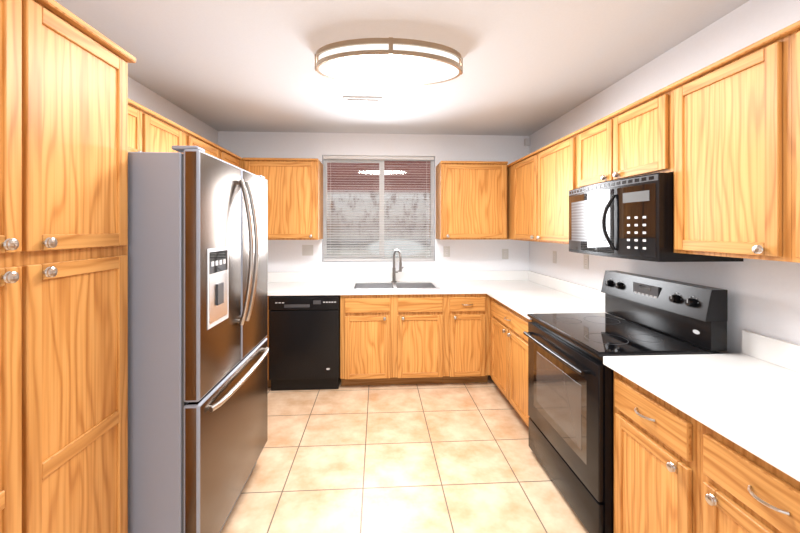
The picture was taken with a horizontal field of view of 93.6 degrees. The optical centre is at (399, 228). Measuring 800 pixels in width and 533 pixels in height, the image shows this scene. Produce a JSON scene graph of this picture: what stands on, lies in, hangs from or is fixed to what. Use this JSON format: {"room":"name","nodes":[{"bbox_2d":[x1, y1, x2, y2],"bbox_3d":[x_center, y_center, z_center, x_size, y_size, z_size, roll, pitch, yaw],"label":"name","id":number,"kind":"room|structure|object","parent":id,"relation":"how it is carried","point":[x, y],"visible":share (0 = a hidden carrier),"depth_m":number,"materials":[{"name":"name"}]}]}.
{"room":"kitchen","nodes":[
{"label":"kitchen","id":0,"kind":"room"},
{"bbox_2d":[128,76,217,144],"bbox_3d":[-1.751,0.221,-0.283,0.120,2.530,8.840,0,0,-3],"label":"wall","id":1,"kind":"structure","parent":0,"point":[142,95],"depth_m":3.06,"materials":[{"name":"paint"}]},
{"bbox_2d":[128,98,187,153],"bbox_3d":[-1.633,-0.536,1.996,0.373,0.315,1.185,0,0,-3],"label":"upper cabinet","id":2,"kind":"object","parent":1,"relation":"attached to","point":[149,130],"depth_m":2.21,"materials":[{"name":"brown wood"}]},
{"bbox_2d":[188,130,241,167],"bbox_3d":[-1.698,-0.293,3.112,0.373,0.802,1.049,0,0,-3],"label":"upper cabinet","id":3,"kind":"object","parent":1,"relation":"attached to","point":[194,139],"depth_m":3.03,"materials":[{"name":"brown wood"}]},
{"bbox_2d":[218,131,528,271],"bbox_3d":[-0.250,0.221,4.173,3.400,2.530,0.120,0,0,-3],"label":"wall","id":4,"kind":"structure","parent":0,"point":[465,255],"depth_m":4.12,"materials":[{"name":"paint"}]},
{"bbox_2d":[240,158,322,239],"bbox_3d":[-1.374,-0.293,3.854,1.106,0.802,0.373,0,0,-3],"label":"upper cabinet","id":5,"kind":"object","parent":4,"relation":"attached to","point":[295,185],"depth_m":3.69,"materials":[{"name":"brown wood"}]},
{"bbox_2d":[302,245,312,255],"bbox_3d":[-0.999,0.231,4.062,0.118,0.115,0.010,0,0,-3],"label":"outlet","id":6,"kind":"object","parent":4,"relation":"attached to","point":[307,250],"visible":1,"depth_m":4.06,"materials":[{"name":"white plastic"}]},
{"bbox_2d":[323,159,433,260],"bbox_3d":[-0.234,-0.223,4.204,1.233,1.160,0.050,0,0,-3],"label":"window","id":7,"kind":"structure","parent":4,"relation":"in","point":[382,167],"depth_m":4.20,"materials":[{"name":"glass"}]},
{"bbox_2d":[323,155,433,260],"bbox_3d":[-0.231,-0.226,4.142,1.223,1.151,0.054,0,0,-3],"label":"window blinds","id":8,"kind":"object","parent":7,"relation":"attached to","point":[370,158],"visible":0.85,"depth_m":4.14,"materials":[{"name":"white plastic"}]},
{"bbox_2d":[443,246,449,256],"bbox_3d":[0.516,0.251,4.154,0.072,0.115,0.006,0,0,-3],"label":"electrical outlet plate","id":9,"kind":"object","parent":4,"relation":"attached to","point":[446,251],"visible":1,"depth_m":4.15,"materials":[{"name":"white plastic"}]},
{"bbox_2d":[436,161,507,239],"bbox_3d":[0.744,-0.288,3.978,0.682,0.792,0.373,0,0,-3],"label":"upper cabinet","id":10,"kind":"object","parent":4,"relation":"attached to","point":[471,200],"depth_m":3.80,"materials":[{"name":"brown wood"}]},
{"bbox_2d":[502,249,507,258],"bbox_3d":[1.175,0.281,4.192,0.072,0.115,0.006,0,0,-3],"label":"electrical outlet plate","id":11,"kind":"object","parent":4,"relation":"attached to","point":[504,253],"visible":1,"depth_m":4.19,"materials":[{"name":"white plastic"}]},
{"bbox_2d":[524,138,529,145],"bbox_3d":[1.420,-0.969,4.192,0.060,0.080,0.032,0,0,-3],"label":"sensor","id":12,"kind":"object","parent":4,"relation":"attached to","point":[526,141],"visible":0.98,"depth_m":4.18,"materials":[{"name":"white plastic"}]},
{"bbox_2d":[55,0,748,135],"bbox_3d":[0.006,-1.074,-0.180,3.640,0.060,8.840,0,0,-3],"label":"ceiling","id":13,"kind":"structure","parent":0,"point":[530,67],"depth_m":2.21,"materials":[{"name":"paint"}]},
{"bbox_2d":[343,97,381,111],"bbox_3d":[-0.305,-1.034,3.147,0.310,0.017,0.360,0,0,-3],"label":"ceiling vent","id":14,"kind":"object","parent":13,"relation":"in","point":[363,104],"visible":0.98,"depth_m":3.10,"materials":[{"name":"white"}]},
{"bbox_2d":[315,37,462,86],"bbox_3d":[-0.064,-0.989,2.280,0.894,0.109,0.474,0,0,-3],"label":"lamp","id":15,"kind":"object","parent":13,"relation":"attached to","point":[392,61],"visible":1,"depth_m":2.15,"materials":[{"name":"beige glass"}]},
{"bbox_2d":[221,375,588,532],"bbox_3d":[0.006,1.516,-0.180,3.640,0.060,8.840,0,0,-3],"label":"floor","id":16,"kind":"structure","parent":0,"point":[437,458],"depth_m":2.33,"materials":[{"name":"tile"}]},
{"bbox_2d":[0,0,135,532],"bbox_3d":[-1.359,0.415,0.948,0.796,2.138,0.932,0,0,-3],"label":"pantry cabinet","id":17,"kind":"object","parent":16,"relation":"on","point":[63,269],"visible":1,"depth_m":1.12,"materials":[{"name":"brown wood"}]},
{"bbox_2d":[128,145,268,532],"bbox_3d":[-1.245,0.580,1.885,1.026,1.812,0.914,0,0,-3],"label":"fridge","id":18,"kind":"object","parent":16,"relation":"on","point":[198,349],"visible":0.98,"depth_m":1.46,"materials":[{"name":"grey metal"}]},
{"bbox_2d":[265,296,270,387],"bbox_3d":[-1.569,1.048,3.712,0.702,0.872,0.633,0,0,-3],"label":"base cabinet","id":19,"kind":"object","parent":16,"relation":"on","point":[269,381],"depth_m":3.44,"materials":[{"name":"brown wood"}]},
{"bbox_2d":[269,295,340,390],"bbox_3d":[-0.892,1.050,3.729,0.634,0.864,0.630,0,0,-3],"label":"dishwasher","id":20,"kind":"object","parent":16,"relation":"on","point":[304,342],"visible":0.98,"depth_m":3.42,"materials":[{"name":"black metal"}]},
{"bbox_2d":[429,294,489,383],"bbox_3d":[0.586,1.048,3.839,0.500,0.872,0.633,0,0,-3],"label":"base cabinet","id":21,"kind":"object","parent":16,"relation":"on","point":[459,324],"depth_m":3.53,"materials":[{"name":"brown wood"}]},
{"bbox_2d":[268,271,542,295],"bbox_3d":[-0.227,0.537,3.782,3.392,0.143,0.657,0,0,-3],"label":"countertop","id":22,"kind":"structure","parent":21,"relation":"on","point":[450,282],"depth_m":4.03,"materials":[{"name":"white stone"}]},
{"bbox_2d":[350,281,440,289],"bbox_3d":[-0.057,0.666,3.783,0.860,0.204,0.510,0,0,-3],"label":"sink","id":23,"kind":"object","parent":22,"relation":"in","point":[390,285],"visible":0.38,"depth_m":3.91,"materials":[{"name":"silver metal"}]},
{"bbox_2d":[391,249,402,281],"bbox_3d":[-0.022,0.387,3.912,0.131,0.354,0.204,0,0,-3],"label":"faucet","id":24,"kind":"object","parent":22,"relation":"on","point":[394,271],"visible":1,"depth_m":3.97,"materials":[{"name":"silver metal"}]},
{"bbox_2d":[490,296,531,426],"bbox_3d":[1.191,1.048,3.004,0.648,0.872,0.941,0,0,-3],"label":"base cabinet","id":25,"kind":"object","parent":16,"relation":"on","point":[508,343],"depth_m":2.96,"materials":[{"name":"brown wood"}]},
{"bbox_2d":[484,275,610,319],"bbox_3d":[1.169,0.537,3.033,0.692,0.143,1.002,0,0,-3],"label":"countertop","id":26,"kind":"structure","parent":25,"relation":"on","point":[524,294],"depth_m":3.17,"materials":[{"name":"white stone"}]},
{"bbox_2d":[523,270,727,532],"bbox_3d":[1.152,0.883,2.117,0.671,1.204,0.810,0,0,-3],"label":"stove","id":27,"kind":"object","parent":16,"relation":"on","point":[571,404],"visible":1,"depth_m":1.93,"materials":[{"name":"black metal"}]},
{"bbox_2d":[614,371,799,532],"bbox_3d":[1.294,1.048,1.244,0.648,0.872,0.934,0,0,-3],"label":"base cabinet","id":28,"kind":"object","parent":16,"relation":"on","point":[676,470],"depth_m":1.28,"materials":[{"name":"brown wood"}]},
{"bbox_2d":[603,330,799,481],"bbox_3d":[1.315,0.537,0.646,0.681,0.143,2.134,0,0,-3],"label":"countertop","id":29,"kind":"structure","parent":28,"relation":"on","point":[748,398],"depth_m":1.35,"materials":[{"name":"white stone"}]},
{"bbox_2d":[529,0,799,353],"bbox_3d":[1.762,0.221,-0.077,0.120,2.530,8.840,0,0,-3],"label":"wall","id":30,"kind":"structure","parent":0,"point":[763,297],"depth_m":1.91,"materials":[{"name":"paint"}]},
{"bbox_2d":[507,161,514,239],"bbox_3d":[1.281,-0.274,3.916,0.363,0.764,0.559,0,0,-3],"label":"upper cabinet","id":31,"kind":"object","parent":30,"relation":"attached to","point":[510,167],"depth_m":3.79,"materials":[{"name":"brown wood"}]},
{"bbox_2d":[515,149,538,241],"bbox_3d":[1.312,-0.274,3.388,0.363,0.764,0.590,0,0,-3],"label":"upper cabinet","id":32,"kind":"object","parent":30,"relation":"attached to","point":[526,167],"depth_m":3.36,"materials":[{"name":"brown wood"}]},
{"bbox_2d":[553,251,556,262],"bbox_3d":[1.483,0.271,3.603,0.006,0.115,0.072,0,0,-3],"label":"electrical outlet plate","id":33,"kind":"object","parent":30,"relation":"attached to","point":[554,256],"visible":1,"depth_m":3.59,"materials":[{"name":"white plastic"}]},
{"bbox_2d":[539,132,574,243],"bbox_3d":[1.342,-0.274,2.875,0.363,0.764,0.668,0,0,-3],"label":"upper cabinet","id":34,"kind":"object","parent":30,"relation":"attached to","point":[556,159],"depth_m":2.81,"materials":[{"name":"brown wood"}]},
{"bbox_2d":[584,255,588,268],"bbox_3d":[1.515,0.269,3.057,0.006,0.115,0.072,0,0,-3],"label":"electrical outlet plate","id":35,"kind":"object","parent":30,"relation":"attached to","point":[586,261],"visible":1,"depth_m":3.05,"materials":[{"name":"white plastic"}]},
{"bbox_2d":[575,86,666,188],"bbox_3d":[1.385,-0.459,2.131,0.363,0.394,0.820,0,0,-3],"label":"upper cabinet","id":36,"kind":"object","parent":30,"relation":"attached to","point":[630,141],"depth_m":2.02,"materials":[{"name":"brown wood"}]},
{"bbox_2d":[569,173,743,261],"bbox_3d":[1.318,-0.053,2.127,0.492,0.408,0.812,0,0,-3],"label":"microwave","id":37,"kind":"object","parent":36,"relation":"attached to","point":[629,218],"visible":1,"depth_m":1.88,"materials":[{"name":"black metal"}]},
{"bbox_2d":[667,27,786,261],"bbox_3d":[1.424,-0.274,1.477,0.363,0.764,0.488,0,0,-3],"label":"upper cabinet","id":38,"kind":"object","parent":30,"relation":"attached to","point":[720,139],"depth_m":1.41,"materials":[{"name":"brown wood"}]},
{"bbox_2d":[787,20,799,262],"bbox_3d":[1.464,-0.274,0.786,0.363,0.764,0.897,0,0,-3],"label":"upper cabinet","id":39,"kind":"object","parent":30,"relation":"attached to","point":[793,30],"depth_m":1.22,"materials":[{"name":"brown wood"}]},
{"label":"outside","id":40,"kind":"structure","parent":0,"visible":0},
{"bbox_2d":[327,161,429,257],"bbox_3d":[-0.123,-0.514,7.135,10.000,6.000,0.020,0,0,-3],"label":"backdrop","id":41,"kind":"structure","parent":40,"point":[386,174],"depth_m":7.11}
]}

